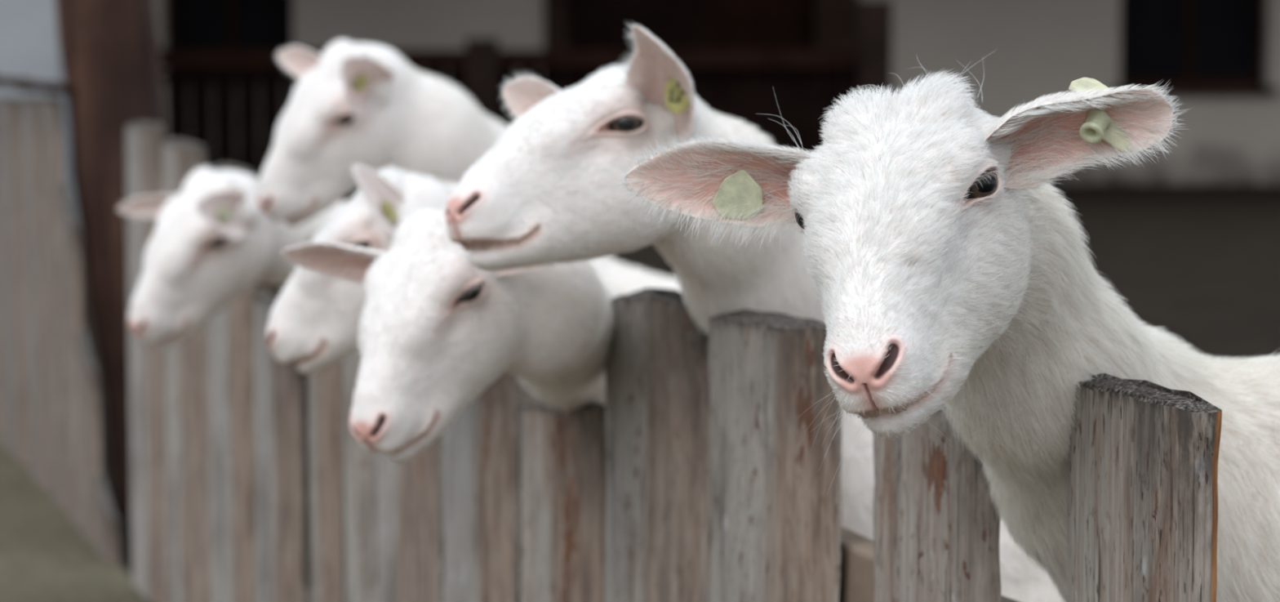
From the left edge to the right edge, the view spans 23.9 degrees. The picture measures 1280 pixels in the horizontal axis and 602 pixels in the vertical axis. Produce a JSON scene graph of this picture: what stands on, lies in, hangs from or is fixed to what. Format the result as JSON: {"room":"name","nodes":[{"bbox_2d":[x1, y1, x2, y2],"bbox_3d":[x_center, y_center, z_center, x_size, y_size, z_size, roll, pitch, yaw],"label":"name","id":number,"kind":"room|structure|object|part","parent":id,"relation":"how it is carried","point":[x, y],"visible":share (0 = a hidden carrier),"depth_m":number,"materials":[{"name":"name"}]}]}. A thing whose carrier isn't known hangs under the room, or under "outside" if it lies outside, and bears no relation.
{"room":"farmyard","nodes":[
{"label":"farmyard","id":0,"kind":"room"},
{"bbox_2d":[0,0,79,226],"bbox_3d":[-5.470,-2.512,15.589,5.000,4.500,0.500,0,5,0],"label":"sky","id":1,"kind":"structure","parent":0,"point":[29,49],"depth_m":15.45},
{"bbox_2d":[0,435,149,601],"bbox_3d":[-5.348,0.544,6.457,8.000,0.020,36.000,-2,5,-18],"label":"ground","id":2,"kind":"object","parent":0,"point":[45,557],"depth_m":6.40,"materials":[{"name":"soil"}]},
{"bbox_2d":[0,96,31,467],"bbox_3d":[-1.637,-0.063,7.891,0.024,0.937,0.546,-2,5,-18],"label":"picket","id":3,"kind":"object","parent":2,"relation":"on","point":[12,231],"visible":0.9,"depth_m":7.79,"materials":[{"name":"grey wood"}]},
{"bbox_2d":[21,96,52,493],"bbox_3d":[-1.476,-0.025,7.403,0.025,0.946,0.436,-2,5,-18],"label":"picket","id":4,"kind":"object","parent":2,"relation":"on","point":[32,121],"visible":0.87,"depth_m":7.34,"materials":[{"name":"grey wood"}]},
{"bbox_2d":[41,95,67,511],"bbox_3d":[-1.367,0.001,7.073,0.024,0.954,0.308,-2,5,-18],"label":"picket","id":5,"kind":"object","parent":2,"relation":"on","point":[51,107],"visible":0.9,"depth_m":7.03,"materials":[{"name":"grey wood"}]},
{"bbox_2d":[59,180,83,527],"bbox_3d":[-1.282,0.117,6.824,0.024,0.765,0.272,-2,5,-18],"label":"picket","id":6,"kind":"object","parent":2,"relation":"on","point":[70,231],"visible":0.9,"depth_m":6.78,"materials":[{"name":"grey wood"}]},
{"bbox_2d":[76,325,101,544],"bbox_3d":[-1.206,0.292,6.610,0.024,0.455,0.249,-2,5,-18],"label":"picket","id":7,"kind":"object","parent":2,"relation":"on","point":[89,420],"visible":0.91,"depth_m":6.57,"materials":[{"name":"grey wood"}]},
{"bbox_2d":[94,472,119,564],"bbox_3d":[-1.131,0.458,6.395,0.024,0.162,0.234,-2,5,-18],"label":"picket","id":8,"kind":"object","parent":2,"relation":"on","point":[106,519],"visible":1,"depth_m":6.36,"materials":[{"name":"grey wood"}]},
{"bbox_2d":[125,120,168,601],"bbox_3d":[-0.946,0.113,5.794,0.029,0.915,0.392,-2,5,-18],"label":"picket","id":9,"kind":"object","parent":2,"relation":"on","point":[144,139],"visible":0.72,"depth_m":5.74,"materials":[{"name":"grey wood"}]},
{"bbox_2d":[161,137,212,601],"bbox_3d":[-0.814,0.158,5.397,0.028,0.894,0.357,-2,5,-18],"label":"picket","id":10,"kind":"object","parent":2,"relation":"on","point":[186,360],"visible":0.62,"depth_m":5.33,"materials":[{"name":"grey wood"}]},
{"bbox_2d":[207,162,257,601],"bbox_3d":[-0.677,0.208,4.984,0.029,0.868,0.320,-2,5,-18],"label":"picket","id":11,"kind":"object","parent":2,"relation":"on","point":[231,330],"visible":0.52,"depth_m":4.90,"materials":[{"name":"grey wood"}]},
{"bbox_2d":[254,293,302,601],"bbox_3d":[-0.556,0.330,4.627,0.028,0.688,0.269,-2,5,-18],"label":"picket","id":12,"kind":"object","parent":2,"relation":"on","point":[278,397],"visible":0.73,"depth_m":4.57,"materials":[{"name":"grey wood"}]},
{"bbox_2d":[306,238,342,601],"bbox_3d":[-0.451,0.305,4.314,0.022,0.793,0.155,-2,5,-18],"label":"picket","id":13,"kind":"object","parent":2,"relation":"on","point":[325,384],"visible":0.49,"depth_m":4.28,"materials":[{"name":"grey wood"}]},
{"bbox_2d":[342,349,377,601],"bbox_3d":[-0.382,0.316,4.103,0.022,0.808,0.142,-2,5,-18],"label":"picket","id":14,"kind":"object","parent":2,"relation":"on","point":[360,472],"visible":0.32,"depth_m":4.07,"materials":[{"name":"grey wood"}]},
{"bbox_2d":[376,435,441,601],"bbox_3d":[-0.299,0.364,3.846,0.028,0.757,0.275,-2,5,-18],"label":"picket","id":15,"kind":"object","parent":2,"relation":"on","point":[409,508],"visible":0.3,"depth_m":3.79,"materials":[{"name":"grey wood"}]},
{"bbox_2d":[441,371,518,601],"bbox_3d":[-0.192,0.394,3.522,0.029,0.754,0.272,-2,5,-18],"label":"picket","id":16,"kind":"object","parent":2,"relation":"on","point":[480,473],"visible":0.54,"depth_m":3.43,"materials":[{"name":"grey wood"}]},
{"bbox_2d":[518,400,606,601],"bbox_3d":[-0.086,0.446,3.209,0.026,0.707,0.279,-2,5,-18],"label":"picket","id":17,"kind":"object","parent":2,"relation":"on","point":[563,454],"visible":0.94,"depth_m":3.15,"materials":[{"name":"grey wood"}]},
{"bbox_2d":[604,287,711,601],"bbox_3d":[0.009,0.405,2.907,0.031,0.841,0.268,-2,5,-18],"label":"picket","id":18,"kind":"object","parent":2,"relation":"on","point":[658,503],"visible":0.88,"depth_m":2.84,"materials":[{"name":"grey wood"}]},
{"bbox_2d":[708,308,842,601],"bbox_3d":[0.108,0.429,2.613,0.028,0.845,0.283,-2,5,-18],"label":"picket","id":19,"kind":"object","parent":2,"relation":"on","point":[776,527],"visible":0.93,"depth_m":2.54,"materials":[{"name":"grey wood"}]},
{"bbox_2d":[211,584,311,601],"bbox_3d":[-0.191,0.606,3.709,0.071,0.109,4.061,-2,5,-18],"label":"fence rail","id":20,"kind":"object","parent":19,"relation":"attached to","point":[306,593],"visible":0.02,"depth_m":4.77,"materials":[{"name":"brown wood"}]},
{"bbox_2d":[207,284,1019,601],"bbox_3d":[-0.204,0.145,3.664,0.043,0.109,4.061,-2,5,-18],"label":"fence rail","id":21,"kind":"object","parent":19,"relation":"attached to","point":[857,571],"visible":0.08,"depth_m":2.47,"materials":[{"name":"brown wood"}]},
{"bbox_2d":[872,405,1000,601],"bbox_3d":[0.216,0.470,2.299,0.020,0.818,0.220,-2,5,-18],"label":"picket","id":22,"kind":"object","parent":2,"relation":"on","point":[936,523],"visible":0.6,"depth_m":2.24,"materials":[{"name":"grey wood"}]},
{"bbox_2d":[1066,372,1222,601],"bbox_3d":[0.319,0.478,1.988,0.019,0.857,0.196,-2,5,-18],"label":"picket","id":23,"kind":"object","parent":2,"relation":"on","point":[1142,473],"visible":0.97,"depth_m":1.93,"materials":[{"name":"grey wood"}]},
{"bbox_2d":[80,184,1279,601],"bbox_3d":[0.000,0.385,10.073,60.000,0.300,44.000,0,5,0],"label":"ground","id":24,"kind":"structure","parent":0,"point":[1200,264],"depth_m":14.60,"materials":[{"name":"grey"}]},
{"bbox_2d":[55,0,164,515],"bbox_3d":[-1.234,-1.001,7.016,0.327,3.000,0.194,0,5,0],"label":"timber post","id":25,"kind":"object","parent":24,"relation":"on","point":[109,50],"visible":0.53,"depth_m":6.98,"materials":[{"name":"red wood"}]},
{"bbox_2d":[0,76,74,93],"bbox_3d":[-1.896,-0.638,8.668,0.068,0.029,3.613,-2,5,-18],"label":"fence rail","id":26,"kind":"object","parent":25,"relation":"attached to","point":[23,84],"visible":1,"depth_m":7.19,"materials":[{"name":"grey wood"}]},
{"bbox_2d":[117,164,679,568],"bbox_3d":[-0.192,0.231,4.658,1.249,0.896,0.466,-2,5,-22],"label":"goat","id":27,"kind":"object","parent":24,"relation":"on","point":[212,240],"visible":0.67,"depth_m":4.29},
{"bbox_2d":[266,160,542,536],"bbox_3d":[0.029,0.278,3.819,1.309,0.952,0.506,-4,7,-40],"label":"goat","id":28,"kind":"object","parent":24,"relation":"on","point":[313,325],"visible":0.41,"depth_m":3.28},
{"bbox_2d":[280,202,631,462],"bbox_3d":[0.206,0.338,3.252,1.344,0.932,0.616,-3,6,-29],"label":"goat","id":29,"kind":"object","parent":24,"relation":"on","point":[437,329],"visible":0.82,"depth_m":2.71},
{"bbox_2d":[255,37,684,293],"bbox_3d":[0.024,0.173,4.277,1.180,1.080,0.369,-2,6,-24],"label":"goat","id":30,"kind":"object","parent":24,"relation":"on","point":[349,103],"visible":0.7,"depth_m":3.98},
{"bbox_2d":[160,0,892,204],"bbox_3d":[-0.655,-1.030,16.949,4.118,1.309,0.180,0,5,0],"label":"railing","id":31,"kind":"object","parent":24,"relation":"on","point":[480,69],"depth_m":16.96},
{"bbox_3d":[-0.716,-1.356,16.920,3.996,0.100,0.060,0,5,0],"label":"rail","id":32,"kind":"part","parent":31,"relation":"part of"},
{"bbox_2d":[443,21,1065,601],"bbox_3d":[0.397,0.291,2.852,1.239,1.095,0.351,-2,5,-19],"label":"goat","id":33,"kind":"object","parent":24,"relation":"on","point":[545,193],"visible":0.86,"depth_m":2.57},
{"bbox_2d":[612,50,1279,601],"bbox_3d":[0.607,0.365,2.205,1.299,1.060,0.361,-2,5,-23],"label":"goat","id":34,"kind":"object","parent":24,"relation":"on","point":[948,272],"visible":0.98,"depth_m":1.91},
{"bbox_3d":[0.285,-0.133,1.904,0.031,0.015,0.019,0,5,0],"label":"tag plate","id":35,"kind":"part","parent":34,"relation":"part of","materials":[{"name":"beige plastic"}]},
{"bbox_2d":[568,0,813,148],"bbox_3d":[0.000,-3.707,24.117,28.000,5.420,2.700,0,5,0],"label":"wall","id":36,"kind":"structure","parent":0,"point":[568,0],"depth_m":25.40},
{"bbox_2d":[153,0,1279,184],"bbox_3d":[0.000,-3.477,22.531,28.000,5.200,0.500,0,5,0],"label":"wall","id":37,"kind":"structure","parent":0,"point":[1040,46],"depth_m":22.42,"materials":[{"name":"paint"}]},
{"bbox_2d":[161,0,293,80],"bbox_3d":[-3.058,-2.455,22.476,1.071,1.625,0.370,0,5,0],"label":"window","id":38,"kind":"structure","parent":37,"relation":"in","point":[191,24],"depth_m":22.64,"materials":[{"name":"black glass"}]},
{"bbox_3d":[-3.058,-1.672,22.500,1.071,0.060,0.280,0,5,0],"label":"sill","id":39,"kind":"part","parent":38,"relation":"part of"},
{"bbox_3d":[-3.058,-2.498,22.618,0.851,1.445,0.016,0,5,0],"label":"pane","id":40,"kind":"part","parent":38,"relation":"part of","materials":[{"name":"black glass"}]},
{"bbox_2d":[544,0,857,147],"bbox_3d":[0.453,-2.217,22.472,2.316,2.700,0.300,0,5,0],"label":"doorway","id":41,"kind":"structure","parent":37,"relation":"in","point":[835,21],"depth_m":22.54,"materials":[{"name":"black"}]},
{"bbox_2d":[1112,0,1277,94],"bbox_3d":[4.115,-2.402,22.481,1.208,1.732,0.370,0,5,0],"label":"window","id":42,"kind":"structure","parent":37,"relation":"in","point":[1196,46],"depth_m":22.65,"materials":[{"name":"black glass"}]},
{"bbox_3d":[4.115,-2.445,22.623,0.988,1.552,0.016,0,5,0],"label":"pane","id":43,"kind":"part","parent":42,"relation":"part of","materials":[{"name":"black glass"}]},
{"bbox_3d":[4.115,-1.565,22.510,1.208,0.060,0.280,0,5,0],"label":"sill","id":44,"kind":"part","parent":42,"relation":"part of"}
]}

